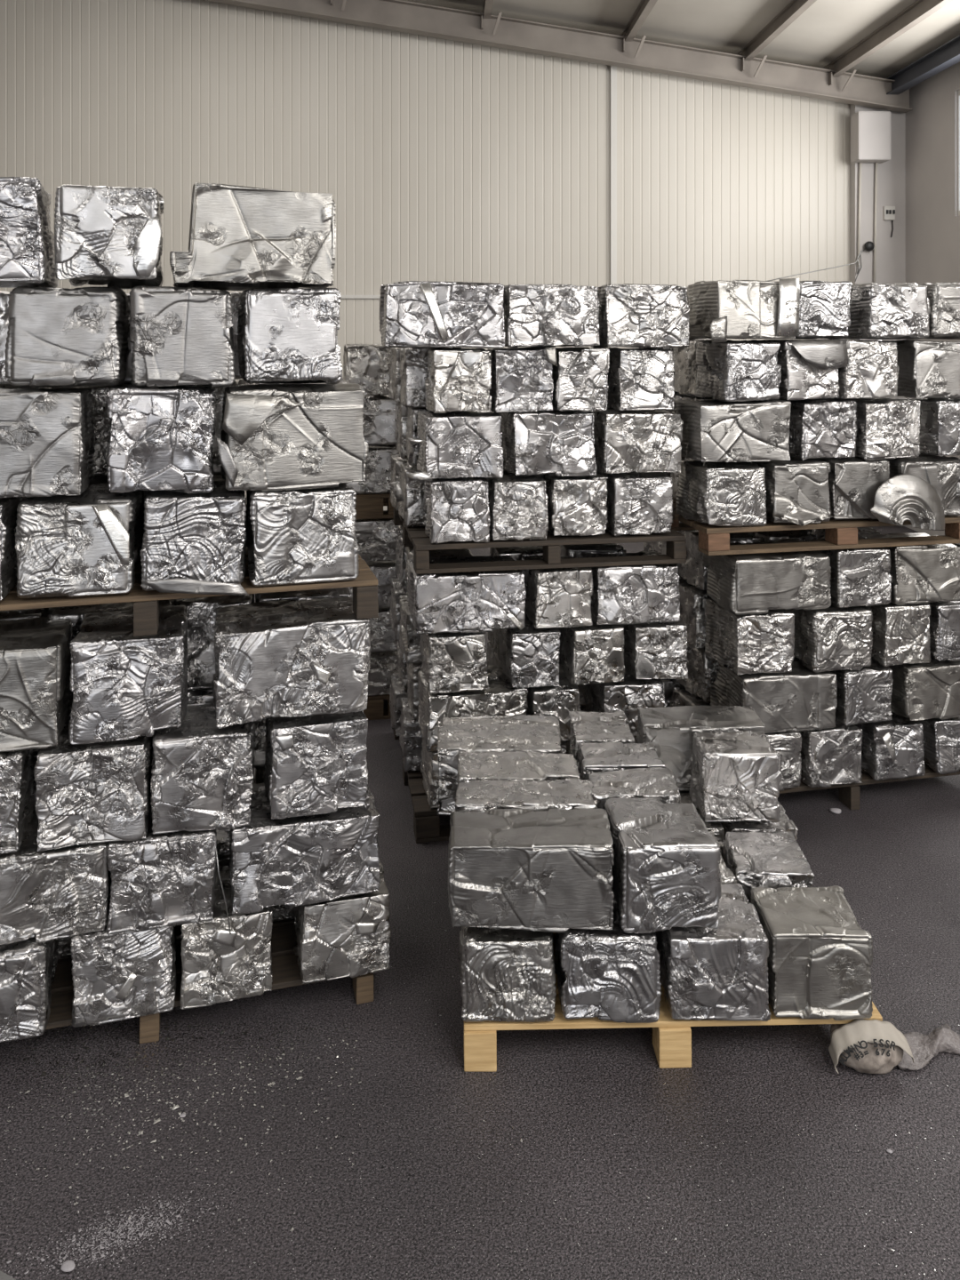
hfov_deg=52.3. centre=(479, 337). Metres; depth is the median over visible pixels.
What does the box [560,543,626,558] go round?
bale
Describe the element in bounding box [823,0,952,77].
beam
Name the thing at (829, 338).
bale
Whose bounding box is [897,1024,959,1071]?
plastic film
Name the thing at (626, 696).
bale
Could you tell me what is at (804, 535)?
bale
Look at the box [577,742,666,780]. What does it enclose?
bale
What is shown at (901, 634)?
bale
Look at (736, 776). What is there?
bale
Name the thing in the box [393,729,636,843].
wooden pallet
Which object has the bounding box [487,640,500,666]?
bale
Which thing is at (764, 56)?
bracket
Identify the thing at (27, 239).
bale
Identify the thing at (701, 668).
bale
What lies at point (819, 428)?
bale
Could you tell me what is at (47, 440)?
bale
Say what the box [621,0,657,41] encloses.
beam
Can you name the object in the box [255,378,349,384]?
bale
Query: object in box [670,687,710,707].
bale
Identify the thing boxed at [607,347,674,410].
bale
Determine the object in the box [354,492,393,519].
wooden pallet
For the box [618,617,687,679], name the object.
bale
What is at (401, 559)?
bale
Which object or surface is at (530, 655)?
bale
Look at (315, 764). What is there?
bale
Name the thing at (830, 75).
bracket
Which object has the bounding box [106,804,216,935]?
bale
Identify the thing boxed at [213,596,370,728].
bale
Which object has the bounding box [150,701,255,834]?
bale
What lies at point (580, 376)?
bale
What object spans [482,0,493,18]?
beam
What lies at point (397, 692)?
bale
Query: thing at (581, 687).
bale
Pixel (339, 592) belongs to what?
bale
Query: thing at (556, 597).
bale
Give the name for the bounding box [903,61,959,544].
wall
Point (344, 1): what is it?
trim
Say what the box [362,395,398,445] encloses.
bale
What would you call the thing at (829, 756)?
bale
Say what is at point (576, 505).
bale
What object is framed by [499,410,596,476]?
bale
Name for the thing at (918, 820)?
floor
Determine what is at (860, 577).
bale
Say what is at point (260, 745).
bale
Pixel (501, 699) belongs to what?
bale
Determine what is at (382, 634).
bale
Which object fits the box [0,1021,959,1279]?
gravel
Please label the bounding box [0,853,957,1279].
flakes
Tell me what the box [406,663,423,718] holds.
bale
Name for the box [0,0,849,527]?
wall
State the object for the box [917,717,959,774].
bale
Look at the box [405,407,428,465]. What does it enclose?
bale
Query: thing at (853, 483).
bale
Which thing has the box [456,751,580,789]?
bale
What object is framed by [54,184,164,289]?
bale
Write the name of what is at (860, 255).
wire
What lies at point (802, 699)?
bale
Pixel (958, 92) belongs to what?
window
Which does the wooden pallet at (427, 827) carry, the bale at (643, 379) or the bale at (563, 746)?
the bale at (563, 746)
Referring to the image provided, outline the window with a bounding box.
[957,89,959,215]
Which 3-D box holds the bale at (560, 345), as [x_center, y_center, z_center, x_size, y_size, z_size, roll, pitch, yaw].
[0.479,-0.085,4.294,0.264,0.250,0.302,0,0,-11]
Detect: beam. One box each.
[204,0,911,112]
[736,0,816,60]
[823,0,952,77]
[885,34,959,94]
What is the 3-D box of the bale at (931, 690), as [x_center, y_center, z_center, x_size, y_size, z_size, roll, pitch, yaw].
[1.847,1.439,4.106,0.336,0.233,0.303,0,0,-13]
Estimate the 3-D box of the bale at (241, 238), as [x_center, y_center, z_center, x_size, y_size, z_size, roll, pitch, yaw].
[-0.650,-0.278,2.800,0.447,0.280,0.303,0,0,-15]
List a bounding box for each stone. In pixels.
[60,1260,75,1271]
[830,808,841,814]
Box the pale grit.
[3,1180,259,1278]
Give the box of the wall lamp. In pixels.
[856,240,874,274]
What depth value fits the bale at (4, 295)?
2.79 m
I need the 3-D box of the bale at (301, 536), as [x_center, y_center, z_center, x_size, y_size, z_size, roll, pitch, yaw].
[-0.523,0.552,2.842,0.303,0.264,0.304,0,0,-16]
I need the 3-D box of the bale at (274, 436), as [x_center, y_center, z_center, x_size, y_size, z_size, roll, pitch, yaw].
[-0.548,0.277,2.822,0.421,0.288,0.320,0,0,-16]
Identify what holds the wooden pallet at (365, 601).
on the bale at (283, 658)
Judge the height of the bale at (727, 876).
0.234 m
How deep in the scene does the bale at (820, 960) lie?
2.55 m
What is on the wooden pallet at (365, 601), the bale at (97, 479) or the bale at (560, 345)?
the bale at (97, 479)
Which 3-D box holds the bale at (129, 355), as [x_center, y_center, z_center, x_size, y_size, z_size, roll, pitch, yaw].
[-1.185,-0.002,2.994,0.302,0.275,0.305,0,0,-14]
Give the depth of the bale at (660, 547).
4.57 m
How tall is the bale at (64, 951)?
0.234 m
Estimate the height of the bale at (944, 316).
0.237 m
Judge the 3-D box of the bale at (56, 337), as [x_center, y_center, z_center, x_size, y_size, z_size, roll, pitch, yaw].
[-1.121,-0.002,2.683,0.291,0.275,0.303,0,0,-15]
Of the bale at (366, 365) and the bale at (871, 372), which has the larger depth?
the bale at (366, 365)
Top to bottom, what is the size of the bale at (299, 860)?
0.242 m
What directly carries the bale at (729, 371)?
on the bale at (713, 430)
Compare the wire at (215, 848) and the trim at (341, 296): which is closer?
the wire at (215, 848)
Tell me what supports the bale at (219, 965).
on the wooden pallet at (285, 970)
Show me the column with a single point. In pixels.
(891, 252)
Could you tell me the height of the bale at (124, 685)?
0.278 m
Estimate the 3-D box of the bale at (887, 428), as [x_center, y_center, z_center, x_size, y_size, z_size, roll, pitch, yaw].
[1.628,0.369,4.065,0.265,0.242,0.307,0,0,-12]
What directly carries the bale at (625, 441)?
on the bale at (638, 503)
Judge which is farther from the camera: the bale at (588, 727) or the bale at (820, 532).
the bale at (820, 532)
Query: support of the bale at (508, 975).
on the wooden pallet at (671, 1037)
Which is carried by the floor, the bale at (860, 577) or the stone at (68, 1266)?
the stone at (68, 1266)
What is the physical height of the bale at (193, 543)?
0.275 m
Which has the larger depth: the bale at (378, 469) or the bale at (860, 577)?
the bale at (378, 469)
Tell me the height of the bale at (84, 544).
0.265 m
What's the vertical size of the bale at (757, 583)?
0.237 m
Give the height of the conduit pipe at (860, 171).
1.042 m
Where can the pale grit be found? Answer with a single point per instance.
(161, 1205)
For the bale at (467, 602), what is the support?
on the bale at (452, 662)
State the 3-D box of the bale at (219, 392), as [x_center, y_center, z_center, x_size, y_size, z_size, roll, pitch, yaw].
[-0.866,0.277,3.083,0.304,0.285,0.302,0,0,-17]
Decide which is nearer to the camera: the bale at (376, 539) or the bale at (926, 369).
the bale at (926, 369)
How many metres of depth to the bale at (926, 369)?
3.97 m
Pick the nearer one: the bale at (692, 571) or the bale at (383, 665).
the bale at (692, 571)
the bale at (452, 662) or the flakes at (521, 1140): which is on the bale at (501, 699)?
the bale at (452, 662)
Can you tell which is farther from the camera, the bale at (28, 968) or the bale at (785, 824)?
the bale at (785, 824)
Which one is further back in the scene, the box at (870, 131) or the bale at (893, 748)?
the box at (870, 131)
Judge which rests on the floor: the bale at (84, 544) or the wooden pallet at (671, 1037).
the wooden pallet at (671, 1037)
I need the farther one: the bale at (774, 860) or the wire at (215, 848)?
the bale at (774, 860)
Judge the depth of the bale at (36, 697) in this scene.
2.53 m
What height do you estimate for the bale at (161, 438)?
0.287 m
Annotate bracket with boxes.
[480,11,502,35]
[622,35,646,57]
[741,55,767,77]
[828,69,856,91]
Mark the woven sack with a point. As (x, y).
(874, 1046)
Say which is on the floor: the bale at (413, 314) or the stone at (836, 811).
the stone at (836, 811)
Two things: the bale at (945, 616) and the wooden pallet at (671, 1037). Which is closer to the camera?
the wooden pallet at (671, 1037)
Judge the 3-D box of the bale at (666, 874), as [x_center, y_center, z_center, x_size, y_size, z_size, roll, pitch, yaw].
[0.494,1.432,2.670,0.273,0.239,0.284,0,0,-1]
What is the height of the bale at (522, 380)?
0.258 m
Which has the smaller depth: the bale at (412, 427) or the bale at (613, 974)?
the bale at (613, 974)
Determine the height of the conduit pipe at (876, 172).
1.202 m
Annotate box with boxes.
[850,111,890,163]
[882,206,895,237]
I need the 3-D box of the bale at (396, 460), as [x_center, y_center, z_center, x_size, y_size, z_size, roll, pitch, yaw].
[-0.271,0.660,4.506,0.275,0.240,0.302,0,0,-9]
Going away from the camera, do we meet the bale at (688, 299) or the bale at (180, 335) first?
the bale at (180, 335)
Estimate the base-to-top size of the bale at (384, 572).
0.214 m
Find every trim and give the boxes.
[0,1270,15,1279]
[330,0,346,10]
[340,295,380,298]
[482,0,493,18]
[610,65,616,347]
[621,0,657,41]
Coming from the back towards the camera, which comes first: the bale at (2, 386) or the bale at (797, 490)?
the bale at (797, 490)
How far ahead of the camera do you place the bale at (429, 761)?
3.72 m
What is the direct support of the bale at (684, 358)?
on the bale at (692, 397)
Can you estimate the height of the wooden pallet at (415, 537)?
0.106 m
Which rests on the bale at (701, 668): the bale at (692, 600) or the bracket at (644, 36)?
the bale at (692, 600)
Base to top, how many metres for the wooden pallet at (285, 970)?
0.094 m
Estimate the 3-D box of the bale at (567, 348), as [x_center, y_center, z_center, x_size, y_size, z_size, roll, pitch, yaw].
[0.479,0.165,4.294,0.265,0.250,0.304,0,0,-10]
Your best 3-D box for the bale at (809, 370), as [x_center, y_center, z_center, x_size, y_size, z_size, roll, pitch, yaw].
[1.290,0.128,3.984,0.255,0.247,0.350,0,0,-13]
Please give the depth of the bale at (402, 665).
4.36 m
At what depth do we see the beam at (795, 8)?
8.72 m
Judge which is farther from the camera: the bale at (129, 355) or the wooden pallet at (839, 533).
the wooden pallet at (839, 533)
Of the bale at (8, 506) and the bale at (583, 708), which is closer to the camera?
the bale at (8, 506)
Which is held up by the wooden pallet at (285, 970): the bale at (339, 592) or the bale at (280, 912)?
the bale at (280, 912)
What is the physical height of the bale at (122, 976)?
0.238 m
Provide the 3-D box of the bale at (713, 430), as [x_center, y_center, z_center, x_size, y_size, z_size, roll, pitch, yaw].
[1.003,0.369,3.926,0.396,0.244,0.305,0,0,-11]
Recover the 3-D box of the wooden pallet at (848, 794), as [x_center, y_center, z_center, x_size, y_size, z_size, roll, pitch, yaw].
[1.401,1.844,4.445,1.198,0.114,1.052,0,0,-12]
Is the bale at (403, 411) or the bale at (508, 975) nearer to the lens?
the bale at (508, 975)
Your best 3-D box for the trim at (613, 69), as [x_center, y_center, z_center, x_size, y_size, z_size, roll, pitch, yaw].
[1.344,-0.450,9.833,0.061,4.700,0.032,0,0,0]
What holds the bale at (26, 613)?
on the bale
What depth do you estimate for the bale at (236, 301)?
2.96 m
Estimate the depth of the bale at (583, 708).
4.17 m
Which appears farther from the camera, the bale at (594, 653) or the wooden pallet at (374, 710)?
the wooden pallet at (374, 710)
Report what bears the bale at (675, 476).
on the wooden pallet at (839, 533)
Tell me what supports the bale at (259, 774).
on the bale at (280, 912)
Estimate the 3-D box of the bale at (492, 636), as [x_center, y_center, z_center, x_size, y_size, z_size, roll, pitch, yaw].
[0.184,1.238,4.243,0.265,0.224,0.304,0,0,-8]
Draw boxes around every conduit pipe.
[857,162,861,266]
[873,162,877,282]
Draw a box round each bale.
[0,176,58,287]
[0,290,9,383]
[0,384,50,389]
[0,388,95,498]
[0,496,23,600]
[0,608,48,620]
[0,616,74,751]
[0,749,38,854]
[0,810,111,944]
[0,937,59,1042]
[4,286,128,387]
[15,483,142,598]
[33,714,154,851]
[48,601,134,692]
[50,382,132,475]
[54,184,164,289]
[57,936,71,959]
[68,605,187,744]
[70,880,176,1027]
[88,474,144,562]
[105,384,215,493]
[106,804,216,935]
[123,293,133,382]
[129,285,235,387]
[140,483,248,595]
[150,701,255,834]
[153,688,213,734]
[159,593,254,691]
[169,183,335,290]
[176,379,254,475]
[176,854,229,940]
[180,865,272,1009]
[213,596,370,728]
[214,475,246,556]
[216,383,367,491]
[216,768,255,855]
[229,782,380,914]
[230,292,241,379]
[237,288,342,383]
[245,482,358,586]
[253,717,266,767]
[254,767,264,783]
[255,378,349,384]
[255,587,350,602]
[264,710,369,818]
[272,904,295,921]
[292,858,391,983]
[343,344,391,395]
[345,444,399,494]
[349,560,397,607]
[355,510,399,561]
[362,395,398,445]
[368,606,397,652]
[368,651,398,695]
[378,280,505,348]
[388,347,406,402]
[388,577,407,641]
[389,476,490,543]
[389,672,407,735]
[390,453,407,510]
[395,528,407,590]
[396,402,407,458]
[396,640,407,687]
[398,464,426,527]
[399,595,422,663]
[399,697,422,771]
[400,347,461,407]
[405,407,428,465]
[405,546,472,595]
[406,555,526,633]
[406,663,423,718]
[407,410,503,480]
[417,664,527,751]
[419,632,489,693]
[420,735,438,808]
[424,347,491,413]
[436,714,561,815]
[448,808,614,932]
[454,779,597,812]
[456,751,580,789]
[458,926,556,1022]
[485,470,548,540]
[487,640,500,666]
[488,346,542,350]
[488,346,557,412]
[488,629,500,660]
[489,545,543,570]
[497,613,560,687]
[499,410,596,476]
[503,284,599,347]
[521,554,592,629]
[526,665,580,741]
[537,472,607,535]
[542,347,609,412]
[553,887,661,1023]
[556,344,574,346]
[557,619,624,685]
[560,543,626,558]
[560,741,566,753]
[562,704,587,754]
[567,347,607,349]
[568,711,635,779]
[576,684,586,705]
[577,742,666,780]
[578,550,679,624]
[584,670,665,735]
[588,768,680,809]
[590,283,689,347]
[592,408,683,473]
[597,471,672,535]
[604,798,721,933]
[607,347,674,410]
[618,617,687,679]
[635,705,765,791]
[639,339,695,350]
[643,520,681,574]
[655,883,770,1021]
[660,678,684,707]
[670,456,694,500]
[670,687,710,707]
[671,339,731,395]
[672,400,791,462]
[674,394,713,400]
[675,460,767,526]
[676,529,759,590]
[676,643,716,703]
[679,579,711,647]
[679,790,689,793]
[679,792,725,863]
[686,286,707,339]
[688,278,799,343]
[688,730,781,822]
[695,340,781,401]
[702,538,831,615]
[704,598,794,674]
[708,831,736,884]
[710,656,837,733]
[720,801,798,843]
[724,831,814,903]
[749,528,817,542]
[750,457,832,525]
[750,885,872,1020]
[751,339,847,399]
[765,731,801,791]
[779,398,856,460]
[784,602,872,672]
[794,280,852,339]
[797,456,889,519]
[800,719,862,787]
[805,536,892,607]
[811,526,880,539]
[817,336,843,339]
[830,656,893,725]
[832,339,898,399]
[838,398,920,460]
[843,282,930,339]
[853,712,925,780]
[857,532,959,604]
[866,601,930,666]
[870,452,959,530]
[881,339,959,399]
[888,656,959,720]
[897,398,959,455]
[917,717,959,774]
[918,282,959,339]
[928,600,959,661]
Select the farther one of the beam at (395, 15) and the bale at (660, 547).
the beam at (395, 15)
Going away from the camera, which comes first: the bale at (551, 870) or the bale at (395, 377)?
the bale at (551, 870)
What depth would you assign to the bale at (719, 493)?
3.79 m
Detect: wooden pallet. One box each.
[0,546,378,636]
[45,918,373,1043]
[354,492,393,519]
[363,694,391,719]
[393,507,686,574]
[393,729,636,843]
[463,932,882,1071]
[671,499,959,555]
[779,763,959,809]
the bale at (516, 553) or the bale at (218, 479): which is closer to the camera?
the bale at (218, 479)
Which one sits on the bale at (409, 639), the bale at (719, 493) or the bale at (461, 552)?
the bale at (461, 552)
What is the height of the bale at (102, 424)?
0.286 m
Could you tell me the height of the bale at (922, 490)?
0.280 m
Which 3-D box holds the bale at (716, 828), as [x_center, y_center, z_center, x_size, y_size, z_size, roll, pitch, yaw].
[0.690,1.668,3.224,0.192,0.233,0.254,0,0,1]
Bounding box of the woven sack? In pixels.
[828,1018,913,1074]
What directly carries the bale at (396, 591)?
on the bale at (402, 665)
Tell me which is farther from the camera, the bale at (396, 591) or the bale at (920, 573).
the bale at (396, 591)
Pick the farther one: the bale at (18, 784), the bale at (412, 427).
the bale at (412, 427)
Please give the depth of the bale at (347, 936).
2.74 m
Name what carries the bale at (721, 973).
on the wooden pallet at (671, 1037)
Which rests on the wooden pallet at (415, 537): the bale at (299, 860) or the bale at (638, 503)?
the bale at (638, 503)
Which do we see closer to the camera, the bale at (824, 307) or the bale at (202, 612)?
the bale at (202, 612)
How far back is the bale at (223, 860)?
2.96 m
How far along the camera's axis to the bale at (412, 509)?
4.02 m
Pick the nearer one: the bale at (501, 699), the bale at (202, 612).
the bale at (202, 612)
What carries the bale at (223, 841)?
on the bale at (223, 860)
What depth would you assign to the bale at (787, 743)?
3.84 m
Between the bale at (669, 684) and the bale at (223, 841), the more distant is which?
the bale at (669, 684)
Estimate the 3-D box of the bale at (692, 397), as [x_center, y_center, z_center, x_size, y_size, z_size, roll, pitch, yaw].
[1.041,0.370,4.292,0.277,0.240,0.302,0,0,-13]
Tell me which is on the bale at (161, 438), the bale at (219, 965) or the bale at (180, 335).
the bale at (180, 335)
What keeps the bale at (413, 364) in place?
on the bale at (412, 427)
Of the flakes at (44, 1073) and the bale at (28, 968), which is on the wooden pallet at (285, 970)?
the bale at (28, 968)
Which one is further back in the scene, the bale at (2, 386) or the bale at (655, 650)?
the bale at (655, 650)
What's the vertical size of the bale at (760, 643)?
0.246 m
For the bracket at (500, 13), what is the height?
0.193 m
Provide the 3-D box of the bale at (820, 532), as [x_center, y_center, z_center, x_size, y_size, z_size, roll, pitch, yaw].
[1.617,0.961,4.415,0.265,0.237,0.304,0,0,-12]
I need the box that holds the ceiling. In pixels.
[401,0,959,78]
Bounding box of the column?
[849,104,905,399]
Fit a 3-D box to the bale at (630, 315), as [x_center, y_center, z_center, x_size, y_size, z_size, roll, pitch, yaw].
[0.637,-0.086,3.964,0.347,0.252,0.303,0,0,-9]
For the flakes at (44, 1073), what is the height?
0.003 m
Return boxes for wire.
[215,848,231,934]
[768,255,862,281]
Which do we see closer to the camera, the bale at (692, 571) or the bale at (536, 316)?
the bale at (536, 316)
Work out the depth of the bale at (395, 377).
4.35 m
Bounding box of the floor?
[0,525,959,1279]
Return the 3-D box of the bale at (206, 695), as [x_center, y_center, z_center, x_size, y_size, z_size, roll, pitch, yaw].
[-0.895,1.198,3.075,0.304,0.265,0.302,0,0,-17]
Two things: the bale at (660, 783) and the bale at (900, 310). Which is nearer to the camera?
the bale at (660, 783)
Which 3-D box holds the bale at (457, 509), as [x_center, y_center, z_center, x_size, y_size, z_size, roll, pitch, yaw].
[-0.169,0.660,3.832,0.380,0.241,0.302,0,0,-9]
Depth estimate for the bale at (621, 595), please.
3.84 m
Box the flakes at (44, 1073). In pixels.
[4,1021,361,1259]
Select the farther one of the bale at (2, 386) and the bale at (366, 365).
the bale at (366, 365)
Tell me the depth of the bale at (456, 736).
3.21 m
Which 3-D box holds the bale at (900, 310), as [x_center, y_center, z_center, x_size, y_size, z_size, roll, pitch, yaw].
[1.659,-0.110,4.069,0.293,0.234,0.305,0,0,-13]
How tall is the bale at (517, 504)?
0.239 m
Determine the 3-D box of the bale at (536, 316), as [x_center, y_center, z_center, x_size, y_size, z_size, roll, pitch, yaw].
[0.264,-0.085,3.914,0.376,0.253,0.304,0,0,-10]
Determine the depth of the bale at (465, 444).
3.71 m
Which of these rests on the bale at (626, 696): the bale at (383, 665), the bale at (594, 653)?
the bale at (594, 653)
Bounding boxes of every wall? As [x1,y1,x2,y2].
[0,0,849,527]
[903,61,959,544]
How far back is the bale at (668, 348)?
4.45 m
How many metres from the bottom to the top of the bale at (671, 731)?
0.233 m
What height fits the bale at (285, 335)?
0.279 m
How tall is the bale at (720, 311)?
0.255 m
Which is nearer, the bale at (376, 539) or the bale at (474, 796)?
the bale at (474, 796)
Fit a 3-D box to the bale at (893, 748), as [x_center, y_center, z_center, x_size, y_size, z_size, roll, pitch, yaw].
[1.669,1.669,4.071,0.242,0.234,0.332,0,0,-12]
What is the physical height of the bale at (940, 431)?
0.243 m
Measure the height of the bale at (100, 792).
0.263 m
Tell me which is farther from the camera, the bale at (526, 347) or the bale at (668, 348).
the bale at (668, 348)
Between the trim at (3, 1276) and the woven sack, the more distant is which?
the woven sack
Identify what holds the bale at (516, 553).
on the bale at (492, 636)
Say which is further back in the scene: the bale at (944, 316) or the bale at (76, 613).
the bale at (944, 316)
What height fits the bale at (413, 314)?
0.258 m
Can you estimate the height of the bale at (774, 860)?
0.248 m
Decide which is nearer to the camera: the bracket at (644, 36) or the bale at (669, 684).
the bale at (669, 684)
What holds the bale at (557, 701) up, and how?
on the bale at (563, 746)
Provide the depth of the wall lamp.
9.77 m
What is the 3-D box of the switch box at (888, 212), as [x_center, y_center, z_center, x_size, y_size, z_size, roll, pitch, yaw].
[4.106,-1.164,9.812,0.110,0.311,0.065,0,0,-2]
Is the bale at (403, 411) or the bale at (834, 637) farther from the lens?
the bale at (403, 411)
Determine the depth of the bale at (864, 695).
3.92 m
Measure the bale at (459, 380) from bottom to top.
0.250 m
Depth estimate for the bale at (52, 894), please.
2.55 m
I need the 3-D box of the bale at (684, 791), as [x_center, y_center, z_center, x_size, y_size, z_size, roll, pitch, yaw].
[0.675,1.667,3.445,0.279,0.234,0.173,0,0,1]
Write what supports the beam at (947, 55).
attached to the wall
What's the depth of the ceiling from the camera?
9.07 m

